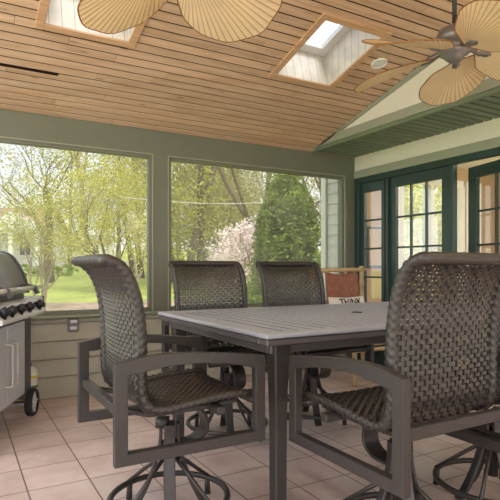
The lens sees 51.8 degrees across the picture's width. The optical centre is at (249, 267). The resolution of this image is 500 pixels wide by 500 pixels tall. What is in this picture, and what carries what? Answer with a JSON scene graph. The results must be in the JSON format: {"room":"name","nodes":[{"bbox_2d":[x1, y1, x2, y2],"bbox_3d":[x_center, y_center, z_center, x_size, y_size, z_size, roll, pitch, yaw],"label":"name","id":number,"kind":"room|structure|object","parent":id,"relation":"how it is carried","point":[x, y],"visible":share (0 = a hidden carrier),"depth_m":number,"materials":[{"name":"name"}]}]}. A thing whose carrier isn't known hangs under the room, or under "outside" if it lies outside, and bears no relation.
{"room":"sunroom","nodes":[
{"label":"sunroom","id":0,"kind":"room"},
{"bbox_2d":[45,301,229,310],"bbox_3d":[-3.398,1.235,16.600,30.582,0.030,5.200,0,0,0],"label":"mulch bed","id":1,"kind":"object","parent":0,"point":[79,305],"visible":0.14,"depth_m":16.76,"materials":[{"name":"brown soil"}]},
{"bbox_2d":[0,162,98,307],"bbox_3d":[-6.199,-0.962,15.458,3.145,4.694,3.036,0,0,32],"label":"feathery tree","id":2,"kind":"object","parent":1,"relation":"on","point":[48,202],"visible":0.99,"depth_m":15.25,"materials":[{"name":"green plant"}]},
{"bbox_2d":[105,210,175,290],"bbox_3d":[-3.667,-0.340,17.547,2.558,3.481,2.000,0,0,20],"label":"sapling","id":3,"kind":"object","parent":1,"relation":"on","point":[133,220],"visible":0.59,"depth_m":17.50,"materials":[{"name":"green plant"}]},
{"bbox_2d":[200,200,257,302],"bbox_3d":[-0.021,-0.395,14.626,3.242,3.564,2.171,0,0,41],"label":"magnolia tree","id":4,"kind":"object","parent":1,"relation":"on","point":[244,235],"visible":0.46,"depth_m":14.70,"materials":[{"name":"pink plant"}]},
{"bbox_2d":[0,109,354,400],"bbox_3d":[-0.900,-0.087,4.367,4.580,2.175,0.146,0,0,-30],"label":"wall","id":5,"kind":"structure","parent":0,"point":[14,124],"depth_m":4.35,"materials":[{"name":"green paint"}]},
{"bbox_2d":[67,318,78,331],"bbox_3d":[-1.376,0.444,4.012,0.084,0.107,0.034,0,0,-30],"label":"wall outlet","id":6,"kind":"object","parent":5,"relation":"attached to","point":[73,323],"visible":1,"depth_m":4.00,"materials":[{"name":"plastic"}]},
{"bbox_2d":[0,136,152,315],"bbox_3d":[-1.704,-0.299,3.884,2.006,1.334,0.065,0,0,-30],"label":"window","id":7,"kind":"structure","parent":5,"relation":"in","point":[6,140],"depth_m":4.25,"materials":[{"name":"green paint"}]},
{"bbox_2d":[31,306,262,320],"bbox_3d":[-0.922,0.391,4.326,4.500,0.049,0.155,0,0,-30],"label":"sill","id":8,"kind":"structure","parent":5,"relation":"attached to","point":[52,317],"depth_m":3.99,"materials":[{"name":"green paint"}]},
{"bbox_2d":[168,156,344,310],"bbox_3d":[0.132,-0.299,4.936,1.962,1.334,0.065,0,0,-30],"label":"window","id":9,"kind":"structure","parent":5,"relation":"in","point":[341,178],"depth_m":4.89,"materials":[{"name":"green paint"}]},
{"bbox_2d":[311,87,499,152],"bbox_3d":[2.311,-1.177,2.246,0.034,0.032,6.780,0,0,-30],"label":"trim","id":10,"kind":"structure","parent":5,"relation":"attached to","point":[494,91],"depth_m":4.00,"materials":[{"name":"paint"}]},
{"bbox_2d":[22,249,434,302],"bbox_3d":[-9.983,-2.604,57.666,180.000,7.708,170.000,0,0,-30],"label":"lawn","id":11,"kind":"structure","parent":0,"point":[76,287],"depth_m":26.75,"materials":[{"name":"green plant"}]},
{"bbox_2d":[0,147,17,207],"bbox_3d":[-36.650,-12.093,77.265,7.688,21.551,10.267,0,0,-30],"label":"tree","id":12,"kind":"object","parent":11,"relation":"on","point":[3,147],"visible":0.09,"depth_m":76.11,"materials":[{"name":"green plant"}]},
{"bbox_2d":[0,208,67,268],"bbox_3d":[-24.299,-2.580,48.907,12.200,6.560,11.000,0,0,-4],"label":"house","id":13,"kind":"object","parent":11,"relation":"on","point":[21,258],"visible":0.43,"depth_m":46.21,"materials":[{"name":"white"}]},
{"bbox_2d":[20,263,79,275],"bbox_3d":[-14.399,0.182,36.052,4.716,1.101,1.662,0,0,3],"label":"hedge","id":14,"kind":"object","parent":11,"relation":"on","point":[69,271],"visible":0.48,"depth_m":35.85,"materials":[{"name":"green plant"}]},
{"bbox_2d":[12,150,93,208],"bbox_3d":[-27.660,-12.653,73.950,14.439,23.085,9.216,0,0,-30],"label":"tree","id":15,"kind":"object","parent":11,"relation":"on","point":[36,150],"visible":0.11,"depth_m":72.17,"materials":[{"name":"green plant"}]},
{"bbox_2d":[37,150,98,264],"bbox_3d":[-18.088,-14.163,51.986,11.576,28.096,6.456,0,0,-30],"label":"tree","id":16,"kind":"object","parent":11,"relation":"on","point":[71,168],"visible":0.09,"depth_m":51.75,"materials":[{"name":"green plant"}]},
{"bbox_2d":[0,144,146,282],"bbox_3d":[-11.415,-5.243,30.170,12.876,12.525,12.414,0,0,42],"label":"oak tree","id":17,"kind":"object","parent":11,"relation":"on","point":[52,278],"visible":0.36,"depth_m":29.35,"materials":[{"name":"green plant"}]},
{"bbox_2d":[42,151,115,253],"bbox_3d":[-13.229,-12.293,43.966,8.923,25.218,8.530,0,0,27],"label":"tree","id":18,"kind":"object","parent":11,"relation":"on","point":[86,153],"visible":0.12,"depth_m":43.39,"materials":[{"name":"green plant"}]},
{"bbox_2d":[67,235,116,257],"bbox_3d":[-23.903,-2.830,76.499,7.300,4.260,5.800,0,0,-1],"label":"house","id":19,"kind":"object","parent":11,"relation":"on","point":[106,244],"visible":0.23,"depth_m":74.06,"materials":[{"name":"white paint"}]},
{"bbox_2d":[56,154,172,290],"bbox_3d":[-6.580,-2.269,24.021,5.398,7.141,4.991,0,0,32],"label":"willow tree","id":20,"kind":"object","parent":11,"relation":"on","point":[93,181],"visible":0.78,"depth_m":23.54,"materials":[{"name":"green plant"}]},
{"bbox_2d":[91,154,146,272],"bbox_3d":[-11.286,-10.187,40.536,9.572,21.373,9.687,0,0,-30],"label":"tree","id":21,"kind":"object","parent":11,"relation":"on","point":[131,265],"visible":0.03,"depth_m":39.81,"materials":[{"name":"green plant"}]},
{"bbox_2d":[102,157,142,259],"bbox_3d":[-13.027,-14.489,60.598,7.881,28.140,13.975,0,0,25],"label":"tree","id":22,"kind":"object","parent":11,"relation":"on","point":[106,157],"visible":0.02,"depth_m":57.87,"materials":[{"name":"green plant"}]},
{"bbox_2d":[70,155,175,277],"bbox_3d":[-9.941,-13.153,31.461,7.777,27.896,13.931,0,0,36],"label":"tree","id":23,"kind":"object","parent":11,"relation":"on","point":[139,266],"visible":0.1,"depth_m":33.85,"materials":[{"name":"green plant"}]},
{"bbox_2d":[122,157,206,240],"bbox_3d":[-7.511,-9.991,32.453,7.650,21.343,15.003,0,0,30],"label":"tree","id":24,"kind":"object","parent":11,"relation":"on","point":[122,157],"visible":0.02,"depth_m":35.34,"materials":[{"name":"green plant"}]},
{"bbox_2d":[122,157,208,282],"bbox_3d":[-6.267,-14.890,32.221,10.447,31.790,13.390,0,0,7],"label":"tree","id":25,"kind":"object","parent":11,"relation":"on","point":[172,240],"visible":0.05,"depth_m":29.88,"materials":[{"name":"green plant"}]},
{"bbox_2d":[140,162,197,260],"bbox_3d":[-7.584,-10.222,40.471,11.180,21.216,6.184,0,0,-39],"label":"tree","id":26,"kind":"object","parent":11,"relation":"on","point":[177,247],"visible":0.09,"depth_m":41.46,"materials":[{"name":"green plant"}]},
{"bbox_2d":[119,159,232,288],"bbox_3d":[-3.317,-13.828,28.371,10.647,30.089,9.681,0,0,40],"label":"tree","id":27,"kind":"object","parent":11,"relation":"on","point":[191,251],"visible":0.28,"depth_m":25.93,"materials":[{"name":"green plant"}]},
{"bbox_2d":[137,163,263,283],"bbox_3d":[-3.660,-12.948,25.460,11.236,28.348,9.221,0,0,2],"label":"tree","id":28,"kind":"object","parent":11,"relation":"on","point":[201,245],"visible":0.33,"depth_m":26.30,"materials":[{"name":"green plant"}]},
{"bbox_2d":[180,167,226,257],"bbox_3d":[-4.289,-13.986,43.567,7.537,28.669,12.874,0,0,-9],"label":"tree","id":29,"kind":"object","parent":11,"relation":"on","point":[192,167],"visible":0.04,"depth_m":44.02,"materials":[{"name":"green plant"}]},
{"bbox_2d":[179,163,259,272],"bbox_3d":[-4.928,-11.949,34.882,12.028,25.906,6.303,0,0,15],"label":"tree","id":30,"kind":"object","parent":11,"relation":"on","point":[250,213],"visible":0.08,"depth_m":33.58,"materials":[{"name":"green plant"}]},
{"bbox_2d":[171,162,269,261],"bbox_3d":[-3.787,-10.878,29.147,11.473,24.040,5.952,0,0,-26],"label":"tree","id":31,"kind":"object","parent":11,"relation":"on","point":[256,195],"visible":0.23,"depth_m":29.57,"materials":[{"name":"green plant"}]},
{"bbox_2d":[217,167,250,224],"bbox_3d":[-3.739,-8.827,22.614,9.153,20.532,14.921,0,0,-30],"label":"leaning tree","id":32,"kind":"object","parent":11,"relation":"on","point":[242,208],"visible":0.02,"depth_m":21.06,"materials":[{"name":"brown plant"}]},
{"bbox_2d":[208,170,259,251],"bbox_3d":[-0.923,-13.618,40.827,8.317,27.787,17.277,0,0,-11],"label":"tree","id":33,"kind":"object","parent":11,"relation":"on","point":[242,170],"visible":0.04,"depth_m":43.50,"materials":[{"name":"green plant"}]},
{"bbox_2d":[209,168,277,265],"bbox_3d":[0.167,-13.277,38.540,7.713,27.966,11.368,0,0,5],"label":"tree","id":34,"kind":"object","parent":11,"relation":"on","point":[258,201],"visible":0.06,"depth_m":35.60,"materials":[{"name":"green plant"}]},
{"bbox_2d":[231,290,262,302],"bbox_3d":[0.046,0.837,7.012,0.712,1.073,0.742,0,0,2],"label":"leafy shrub","id":35,"kind":"object","parent":11,"relation":"on","point":[259,297],"visible":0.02,"depth_m":7.03,"materials":[{"name":"green plant"}]},
{"bbox_2d":[236,36,317,218],"bbox_3d":[1.993,-12.604,46.074,14.853,25.451,9.702,0,0,14],"label":"tree","id":36,"kind":"object","parent":11,"relation":"on","point":[314,36],"visible":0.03,"depth_m":47.52,"materials":[{"name":"green plant"}]},
{"bbox_2d":[245,173,320,302],"bbox_3d":[0.563,0.023,8.021,1.410,3.668,1.444,0,0,-36],"label":"arborvitae","id":37,"kind":"object","parent":11,"relation":"on","point":[291,232],"visible":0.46,"depth_m":7.73,"materials":[{"name":"green plant"}]},
{"bbox_2d":[241,25,332,222],"bbox_3d":[0.622,-10.891,36.462,10.451,24.105,11.912,0,0,-13],"label":"tree","id":38,"kind":"object","parent":11,"relation":"on","point":[267,176],"visible":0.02,"depth_m":38.90,"materials":[{"name":"green plant"}]},
{"bbox_2d":[283,25,328,218],"bbox_3d":[3.088,-10.714,44.135,11.678,22.061,6.125,0,0,4],"label":"tree","id":39,"kind":"object","parent":11,"relation":"on","point":[328,25],"visible":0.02,"depth_m":43.80,"materials":[{"name":"green plant"}]},
{"bbox_2d":[301,176,320,255],"bbox_3d":[4.102,-10.917,39.193,10.117,23.112,6.834,0,0,20],"label":"tree","id":40,"kind":"object","parent":11,"relation":"on","point":[318,182],"visible":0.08,"depth_m":39.09,"materials":[{"name":"green plant"}]},
{"bbox_2d":[404,184,441,303],"bbox_3d":[3.602,-0.640,12.029,3.068,4.061,2.401,0,0,25],"label":"tree","id":41,"kind":"object","parent":11,"relation":"on","point":[416,194],"visible":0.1,"depth_m":11.66,"materials":[{"name":"green plant"}]},
{"bbox_2d":[404,185,441,299],"bbox_3d":[4.824,-0.611,12.940,2.743,3.979,2.433,0,0,-4],"label":"tree","id":42,"kind":"object","parent":11,"relation":"on","point":[407,223],"visible":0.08,"depth_m":12.80,"materials":[{"name":"green plant"}]},
{"bbox_2d":[404,184,441,243],"bbox_3d":[8.202,-10.179,28.239,7.948,22.603,6.773,0,0,-2],"label":"tree","id":43,"kind":"object","parent":11,"relation":"on","point":[420,186],"visible":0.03,"depth_m":27.66,"materials":[{"name":"green plant"}]},
{"bbox_2d":[417,194,441,299],"bbox_3d":[5.343,-0.544,12.405,2.626,3.892,2.665,0,0,33],"label":"tree","id":44,"kind":"object","parent":11,"relation":"on","point":[439,200],"visible":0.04,"depth_m":12.54,"materials":[{"name":"green plant"}]},
{"bbox_2d":[0,0,472,157],"bbox_3d":[0.937,-1.641,1.460,4.878,0.949,6.772,0,0,-30],"label":"ceiling","id":45,"kind":"structure","parent":0,"point":[413,5],"depth_m":3.66,"materials":[{"name":"brown wood"}]},
{"bbox_2d":[0,63,58,75],"bbox_3d":[-1.645,-1.307,3.279,0.806,0.013,0.025,0,0,-30],"label":"ceiling vent","id":46,"kind":"object","parent":45,"relation":"in","point":[1,64],"visible":1,"depth_m":3.38,"materials":[{"name":"black metal"}]},
{"bbox_2d":[35,0,146,48],"bbox_3d":[-0.852,-1.651,2.903,0.595,0.482,0.735,0,0,-30],"label":"skylight","id":47,"kind":"object","parent":45,"relation":"attached to","point":[57,16],"visible":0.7,"depth_m":3.11,"materials":[{"name":"brown wood"}]},
{"bbox_2d":[77,0,281,42],"bbox_3d":[-0.323,-1.450,1.924,1.143,0.786,1.125,0,0,-30],"label":"ceiling fan","id":48,"kind":"object","parent":45,"relation":"hanging from","point":[228,21],"visible":1,"depth_m":2.26,"materials":[{"name":"beige wicker"}]},
{"bbox_2d":[0,0,463,147],"bbox_3d":[0.862,-1.738,1.492,5.180,1.330,7.513,0,0,-30],"label":"planks","id":49,"kind":"object","parent":45,"relation":"attached to","point":[36,0],"visible":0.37,"depth_m":3.60,"materials":[{"name":"brown wood"}]},
{"bbox_2d":[268,12,391,90],"bbox_3d":[0.542,-1.652,3.696,0.589,0.480,0.725,0,0,-30],"label":"skylight","id":50,"kind":"object","parent":45,"relation":"attached to","point":[324,66],"visible":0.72,"depth_m":3.90,"materials":[{"name":"brown wood"}]},
{"bbox_2d":[371,58,387,68],"bbox_3d":[0.965,-1.527,3.850,0.124,0.045,0.122,0,0,-36],"label":"recessed light","id":51,"kind":"object","parent":45,"relation":"in","point":[379,63],"visible":1,"depth_m":3.84,"materials":[{"name":"white paint"}]},
{"bbox_2d":[354,0,499,105],"bbox_3d":[1.083,-1.438,2.785,1.120,0.765,1.145,0,0,-30],"label":"ceiling fan","id":52,"kind":"object","parent":45,"relation":"hanging from","point":[475,29],"visible":1,"depth_m":2.79,"materials":[{"name":"beige wicker"}]},
{"bbox_2d":[0,368,499,499],"bbox_3d":[0.775,1.050,1.343,4.680,0.100,6.940,0,0,-30],"label":"floor","id":53,"kind":"structure","parent":0,"point":[47,454],"depth_m":2.70,"materials":[{"name":"tile"}]},
{"bbox_2d":[0,251,45,415],"bbox_3d":[-1.591,0.442,3.041,0.566,1.116,1.192,0,0,-7],"label":"gas grill","id":54,"kind":"object","parent":53,"relation":"on","point":[17,309],"visible":1,"depth_m":3.18,"materials":[{"name":"grey metal"}]},
{"bbox_2d":[0,252,27,296],"bbox_3d":[-1.649,0.028,3.055,0.427,0.274,0.695,0,0,-7],"label":"hood","id":55,"kind":"object","parent":54,"relation":"attached to","point":[12,275],"depth_m":3.25,"materials":[{"name":"metal"}]},
{"bbox_2d":[24,296,42,300],"bbox_3d":[-1.669,0.250,3.538,0.432,0.100,0.182,0,0,-7],"label":"shelf","id":56,"kind":"object","parent":54,"relation":"attached to","point":[37,298],"depth_m":3.56,"materials":[{"name":"silver paint"}]},
{"bbox_2d":[17,362,37,407],"bbox_3d":[-1.618,0.843,3.740,0.142,0.315,0.142,0,0,-30],"label":"propane tank","id":57,"kind":"object","parent":53,"relation":"on","point":[34,374],"visible":0.25,"depth_m":3.71,"materials":[{"name":"white metal"}]},
{"bbox_2d":[71,254,264,499],"bbox_3d":[-0.353,0.476,2.074,0.625,1.049,0.604,0,0,-30],"label":"dining chair","id":58,"kind":"object","parent":53,"relation":"on","point":[177,392],"visible":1,"depth_m":1.94,"materials":[{"name":"wicker"}]},
{"bbox_2d":[162,260,293,441],"bbox_3d":[-0.154,0.476,3.134,0.604,1.049,0.625,0,0,-31],"label":"dining chair","id":59,"kind":"object","parent":53,"relation":"on","point":[236,378],"visible":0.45,"depth_m":3.24,"materials":[{"name":"wicker"}]},
{"bbox_2d":[255,261,373,425],"bbox_3d":[0.394,0.476,3.448,0.604,1.049,0.625,0,0,-29],"label":"dining chair","id":60,"kind":"object","parent":53,"relation":"on","point":[311,380],"visible":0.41,"depth_m":3.57,"materials":[{"name":"wicker"}]},
{"bbox_2d":[158,301,486,499],"bbox_3d":[0.613,0.625,2.953,1.960,0.751,1.205,0,0,-30],"label":"patio table","id":61,"kind":"object","parent":53,"relation":"on","point":[277,331],"visible":0.66,"depth_m":2.23,"materials":[{"name":"metal"}]},
{"bbox_2d":[310,266,384,387],"bbox_3d":[0.997,0.490,4.727,0.681,1.021,0.633,0,0,-30],"label":"armchair","id":62,"kind":"object","parent":53,"relation":"on","point":[361,269],"visible":0.08,"depth_m":4.96,"materials":[{"name":"beige wood"}]},
{"bbox_3d":[1.015,0.612,4.696,0.520,0.104,0.540,0,0,-30],"label":"seat cushion","id":63,"kind":"object","parent":62,"relation":"on","visible":0},
{"bbox_2d":[325,272,358,303],"bbox_3d":[0.887,0.310,4.890,0.402,0.538,0.143,0,0,-32],"label":"cushion","id":64,"kind":"object","parent":63,"relation":"on","point":[337,285],"visible":0.52,"depth_m":4.84,"materials":[{"name":"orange fabric"}]},
{"bbox_2d":[328,296,364,303],"bbox_3d":[0.904,0.410,4.738,0.421,0.294,0.152,0,0,-30],"label":"throw pillow","id":65,"kind":"object","parent":63,"relation":"on","point":[360,299],"visible":0.3,"depth_m":4.69,"materials":[{"name":"white fabric"}]},
{"bbox_2d":[289,251,499,499],"bbox_3d":[0.559,0.476,1.840,0.604,1.049,0.625,0,0,-30],"label":"dining chair","id":66,"kind":"object","parent":53,"relation":"on","point":[418,410],"visible":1,"depth_m":1.66,"materials":[{"name":"wicker"}]},
{"bbox_2d":[410,310,499,499],"bbox_3d":[1.071,0.476,2.214,0.604,1.049,0.625,0,0,-30],"label":"dining chair","id":67,"kind":"object","parent":53,"relation":"on","point":[492,462],"visible":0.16,"depth_m":2.21,"materials":[{"name":"wicker"}]},
{"bbox_2d":[327,179,337,273],"bbox_3d":[1.012,-0.200,5.840,0.038,3.000,0.510,0,0,-30],"label":"wall","id":68,"kind":"structure","parent":0,"point":[332,202],"depth_m":5.92,"materials":[{"name":"white wood"}]},
{"bbox_2d":[321,178,327,299],"bbox_3d":[0.892,-0.200,6.048,0.080,3.000,0.090,0,0,-30],"label":"board","id":69,"kind":"object","parent":68,"relation":"attached to","point":[324,186],"visible":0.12,"depth_m":6.01,"materials":[{"name":"white paint"}]},
{"bbox_2d":[318,93,499,156],"bbox_3d":[2.561,-1.175,2.385,0.545,0.012,6.786,0,0,-30],"label":"soffit","id":70,"kind":"structure","parent":0,"point":[441,122],"depth_m":4.32,"materials":[{"name":"paint"}]},
{"bbox_2d":[343,52,488,129],"bbox_3d":[2.321,-1.694,2.251,0.044,0.859,6.780,0,0,-30],"label":"wall","id":71,"kind":"structure","parent":0,"point":[407,95],"depth_m":4.11,"materials":[{"name":"beige paint"}]},
{"bbox_2d":[311,52,439,151],"bbox_3d":[2.294,-1.603,2.236,0.018,0.997,6.780,0,0,-30],"label":"trim","id":72,"kind":"structure","parent":71,"relation":"attached to","point":[418,69],"depth_m":4.25,"materials":[{"name":"green paint"}]},
{"bbox_2d":[319,78,499,145],"bbox_3d":[2.304,-1.232,2.242,0.042,0.077,6.780,0,0,-30],"label":"trim","id":73,"kind":"structure","parent":71,"relation":"attached to","point":[487,84],"depth_m":4.17,"materials":[{"name":"green paint"}]},
{"bbox_2d":[355,118,499,170],"bbox_3d":[2.818,-0.098,2.605,0.120,2.195,6.900,0,0,-30],"label":"wall","id":74,"kind":"structure","parent":0,"point":[485,130],"depth_m":4.56,"materials":[{"name":"beige paint"}]},
{"bbox_2d":[360,180,381,364],"bbox_3d":[1.265,0.043,5.277,0.040,1.855,0.350,0,0,-30],"label":"door","id":75,"kind":"structure","parent":74,"relation":"in","point":[373,186],"depth_m":5.37,"materials":[{"name":"green paint"}]},
{"bbox_2d":[390,165,449,371],"bbox_3d":[1.568,0.043,4.747,0.040,1.855,0.725,0,0,-30],"label":"door","id":76,"kind":"structure","parent":74,"relation":"in","point":[443,173],"depth_m":4.76,"materials":[{"name":"green paint"}]},
{"bbox_2d":[354,137,499,366],"bbox_3d":[1.705,-0.011,4.532,0.136,2.021,2.210,0,0,-30],"label":"door frame","id":77,"kind":"structure","parent":74,"relation":"attached to","point":[453,162],"depth_m":4.82,"materials":[{"name":"green paint"}]},
{"bbox_2d":[468,159,499,363],"bbox_3d":[2.091,0.043,4.151,0.094,1.855,0.879,0,0,-15],"label":"door","id":78,"kind":"structure","parent":74,"relation":"in","point":[474,173],"depth_m":4.46,"materials":[{"name":"green paint"}]},
{"bbox_2d":[367,169,499,340],"bbox_3d":[2.406,-0.180,6.864,3.400,2.360,0.120,0,0,-30],"label":"wall","id":79,"kind":"structure","parent":0,"point":[487,182],"depth_m":7.30,"materials":[{"name":"beige paint"}]},
{"bbox_2d":[367,226,380,267],"bbox_3d":[1.542,-0.250,6.281,0.320,0.500,0.033,0,0,-30],"label":"picture frame","id":80,"kind":"object","parent":79,"relation":"attached to","point":[373,233],"visible":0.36,"depth_m":6.24,"materials":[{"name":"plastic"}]},
{"bbox_2d":[398,179,480,335],"bbox_3d":[2.505,-0.095,6.874,1.620,2.190,0.160,0,0,-30],"label":"window","id":81,"kind":"structure","parent":79,"relation":"in","point":[462,187],"depth_m":6.83,"materials":[{"name":"white paint"}]},
{"bbox_2d":[457,156,499,174],"bbox_3d":[3.767,-1.390,4.590,3.500,0.060,5.420,0,0,-30],"label":"ceiling","id":82,"kind":"structure","parent":0,"point":[465,166],"depth_m":6.70,"materials":[{"name":"white paint"}]},
{"label":"outside","id":83,"kind":"structure","parent":0,"visible":0},
{"bbox_2d":[120,197,318,203],"bbox_3d":[-0.971,-2.626,20.000,8.157,0.272,0.023,0,0,0],"label":"overhead wire","id":84,"kind":"object","parent":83,"point":[120,197],"visible":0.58,"depth_m":19.99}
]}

